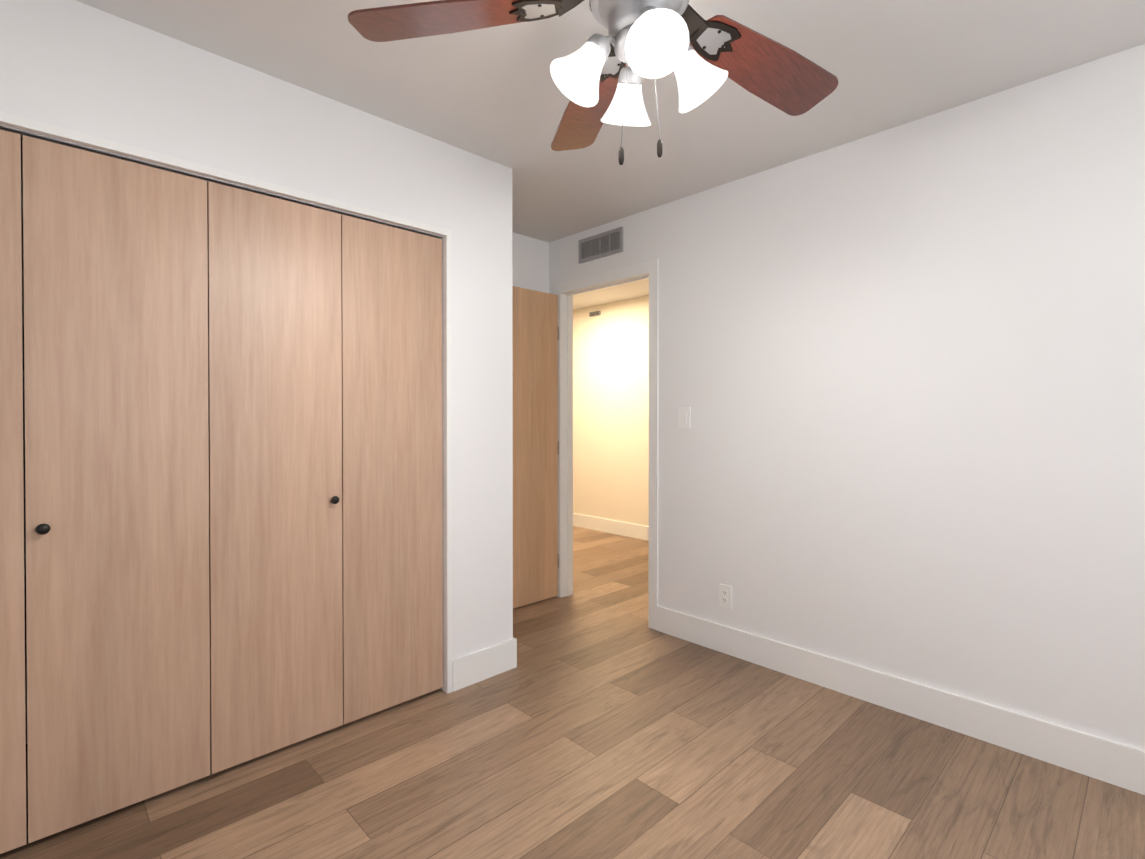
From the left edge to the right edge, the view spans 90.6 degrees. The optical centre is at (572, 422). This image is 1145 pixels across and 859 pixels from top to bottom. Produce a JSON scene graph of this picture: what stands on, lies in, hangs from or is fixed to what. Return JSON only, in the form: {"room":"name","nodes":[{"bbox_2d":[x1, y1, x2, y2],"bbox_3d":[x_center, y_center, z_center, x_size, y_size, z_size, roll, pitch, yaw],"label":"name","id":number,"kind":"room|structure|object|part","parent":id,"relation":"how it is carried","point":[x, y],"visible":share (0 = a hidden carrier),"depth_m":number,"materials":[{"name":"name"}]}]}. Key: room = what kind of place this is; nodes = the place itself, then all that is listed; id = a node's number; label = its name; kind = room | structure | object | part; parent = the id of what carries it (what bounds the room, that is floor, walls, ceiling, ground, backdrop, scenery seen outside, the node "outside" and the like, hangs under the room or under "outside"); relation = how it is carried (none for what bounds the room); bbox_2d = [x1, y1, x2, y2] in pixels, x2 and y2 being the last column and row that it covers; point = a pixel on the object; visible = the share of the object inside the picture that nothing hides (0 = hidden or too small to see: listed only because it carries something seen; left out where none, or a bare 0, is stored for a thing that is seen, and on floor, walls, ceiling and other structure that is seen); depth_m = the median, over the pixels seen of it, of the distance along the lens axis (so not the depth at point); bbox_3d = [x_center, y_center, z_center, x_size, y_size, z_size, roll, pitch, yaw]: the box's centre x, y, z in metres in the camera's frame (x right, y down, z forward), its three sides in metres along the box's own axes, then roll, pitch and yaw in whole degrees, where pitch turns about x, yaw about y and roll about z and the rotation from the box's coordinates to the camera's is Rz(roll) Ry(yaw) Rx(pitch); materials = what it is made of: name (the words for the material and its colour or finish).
{"room":"empty bedroom","nodes":[
{"label":"empty bedroom","id":0,"kind":"room"},
{"bbox_2d":[0,0,512,691],"bbox_3d":[-1.399,-0.013,2.225,2.350,2.440,0.750,0,1,-44],"label":"wall","id":1,"kind":"structure","parent":0,"point":[78,66],"depth_m":2.20,"materials":[{"name":"paint"}]},
{"bbox_2d":[0,129,25,853],"bbox_3d":[-1.713,0.191,1.448,0.443,2.006,0.030,0,1,-44],"label":"closet door","id":2,"kind":"structure","parent":1,"relation":"in","point":[12,740],"depth_m":1.57,"materials":[{"name":"brown wood"}]},
{"bbox_2d":[23,135,209,843],"bbox_3d":[-1.381,0.188,1.748,0.443,2.006,0.061,0,1,-44],"label":"closet door","id":3,"kind":"structure","parent":1,"relation":"in","point":[116,448],"depth_m":1.73,"materials":[{"name":"brown wood"}]},
{"bbox_2d":[0,125,442,238],"bbox_3d":[-1.231,-0.818,1.905,1.789,0.004,0.035,0,1,-44],"label":"trim","id":4,"kind":"structure","parent":1,"relation":"attached to","point":[55,140],"depth_m":1.88,"materials":[{"name":"grey"}]},
{"bbox_2d":[0,111,452,693],"bbox_3d":[-1.204,0.182,1.886,1.845,2.056,0.012,0,1,-44],"label":"trim","id":5,"kind":"structure","parent":1,"relation":"attached to","point":[116,147],"depth_m":2.26,"materials":[{"name":"white wood"}]},
{"bbox_2d":[207,181,342,773],"bbox_3d":[-1.060,0.185,2.058,0.443,2.006,0.061,0,1,-44],"label":"closet door","id":6,"kind":"structure","parent":1,"relation":"in","point":[275,455],"depth_m":2.04,"materials":[{"name":"brown wood"}]},
{"bbox_2d":[341,214,442,723],"bbox_3d":[-0.749,0.183,2.380,0.443,2.006,0.030,0,1,-44],"label":"closet door","id":7,"kind":"structure","parent":1,"relation":"in","point":[392,482],"depth_m":2.35,"materials":[{"name":"brown wood"}]},
{"bbox_2d":[453,637,516,691],"bbox_3d":[-0.417,1.134,2.653,0.337,0.140,0.014,0,1,-44],"label":"baseboard","id":8,"kind":"structure","parent":1,"relation":"attached to","point":[477,666],"depth_m":2.65,"materials":[{"name":"white"}]},
{"bbox_2d":[21,141,548,743],"bbox_3d":[-1.419,-0.018,2.811,3.375,2.440,0.120,0,1,-44],"label":"wall","id":9,"kind":"structure","parent":0,"point":[529,263],"depth_m":3.75,"materials":[{"name":"paint"}]},
{"bbox_2d":[0,526,1144,858],"bbox_3d":[-0.563,1.248,3.350,5.340,0.100,8.090,0,1,-44],"label":"floor","id":10,"kind":"structure","parent":0,"point":[602,720],"depth_m":1.91,"materials":[{"name":"brown wood"}]},
{"bbox_2d":[76,0,1144,309],"bbox_3d":[-0.563,-1.292,3.328,5.340,0.100,8.090,0,1,-44],"label":"ceiling","id":11,"kind":"structure","parent":0,"point":[496,94],"depth_m":2.00,"materials":[{"name":"paint"}]},
{"bbox_2d":[348,0,837,164],"bbox_3d":[0.190,-0.910,1.294,1.302,0.630,1.282,0,1,-44],"label":"fan","id":12,"kind":"object","parent":11,"relation":"hanging from","point":[597,81],"visible":1,"depth_m":1.35,"materials":[{"name":"brown wood"}]},
{"bbox_3d":[0.155,-1.053,1.306,0.268,0.345,0.268,0,1,-44],"label":"motor","id":13,"kind":"part","parent":12,"relation":"part of","materials":[{"name":"grey metal"}]},
{"bbox_2d":[573,296,648,525],"bbox_3d":[0.672,-0.043,5.818,0.120,2.440,6.240,0,1,-44],"label":"wall","id":14,"kind":"structure","parent":0,"point":[611,412],"depth_m":5.97,"materials":[{"name":"paint"}]},
{"bbox_2d":[589,311,600,316],"bbox_3d":[0.241,-1.181,6.156,0.015,0.050,0.160,0,1,-44],"label":"air vent","id":15,"kind":"object","parent":14,"relation":"in","point":[595,313],"visible":1,"depth_m":6.15,"materials":[{"name":"grey metal"}]},
{"bbox_2d":[573,513,648,540],"bbox_3d":[0.624,1.107,5.780,0.014,0.140,6.000,0,1,-44],"label":"baseboard","id":16,"kind":"structure","parent":14,"relation":"attached to","point":[637,531],"depth_m":5.98,"materials":[{"name":"white"}]},
{"bbox_2d":[549,44,1144,749],"bbox_3d":[1.290,-0.015,2.507,0.100,2.440,4.320,0,1,-44],"label":"wall","id":17,"kind":"structure","parent":0,"point":[901,372],"depth_m":2.28,"materials":[{"name":"paint"}]},
{"bbox_2d":[579,227,622,263],"bbox_3d":[0.174,-1.114,3.572,0.016,0.150,0.375,0,1,-44],"label":"air vent","id":18,"kind":"object","parent":17,"relation":"in","point":[603,244],"visible":1,"depth_m":3.56,"materials":[{"name":"grey metal"}]},
{"bbox_2d":[554,259,658,629],"bbox_3d":[0.223,0.128,3.613,0.120,2.134,0.884,0,1,-44],"label":"door frame","id":19,"kind":"structure","parent":17,"relation":"attached to","point":[565,292],"depth_m":3.78,"materials":[{"name":"white wood"}]},
{"bbox_2d":[512,286,558,608],"bbox_3d":[-0.377,0.161,3.609,0.757,2.045,0.173,0,1,-44],"label":"entry door","id":20,"kind":"structure","parent":19,"relation":"attached to","point":[535,332],"depth_m":3.71,"materials":[{"name":"brown wood"}]},
{"bbox_2d":[679,407,690,428],"bbox_3d":[0.617,-0.026,3.123,0.012,0.118,0.074,0,1,-44],"label":"switch plate","id":21,"kind":"object","parent":17,"relation":"attached to","point":[684,417],"visible":1,"depth_m":3.12,"materials":[{"name":"white plastic"}]},
{"bbox_2d":[719,584,731,608],"bbox_3d":[0.795,0.906,2.948,0.010,0.118,0.074,0,1,-44],"label":"electrical outlet plate","id":22,"kind":"object","parent":17,"relation":"attached to","point":[725,596],"visible":1,"depth_m":2.94,"materials":[{"name":"white plastic"}]},
{"bbox_2d":[657,606,1144,794],"bbox_3d":[1.568,1.138,2.148,0.014,0.140,3.102,0,1,-44],"label":"baseboard","id":23,"kind":"structure","parent":17,"relation":"attached to","point":[1106,760],"depth_m":2.26,"materials":[{"name":"white"}]}
]}

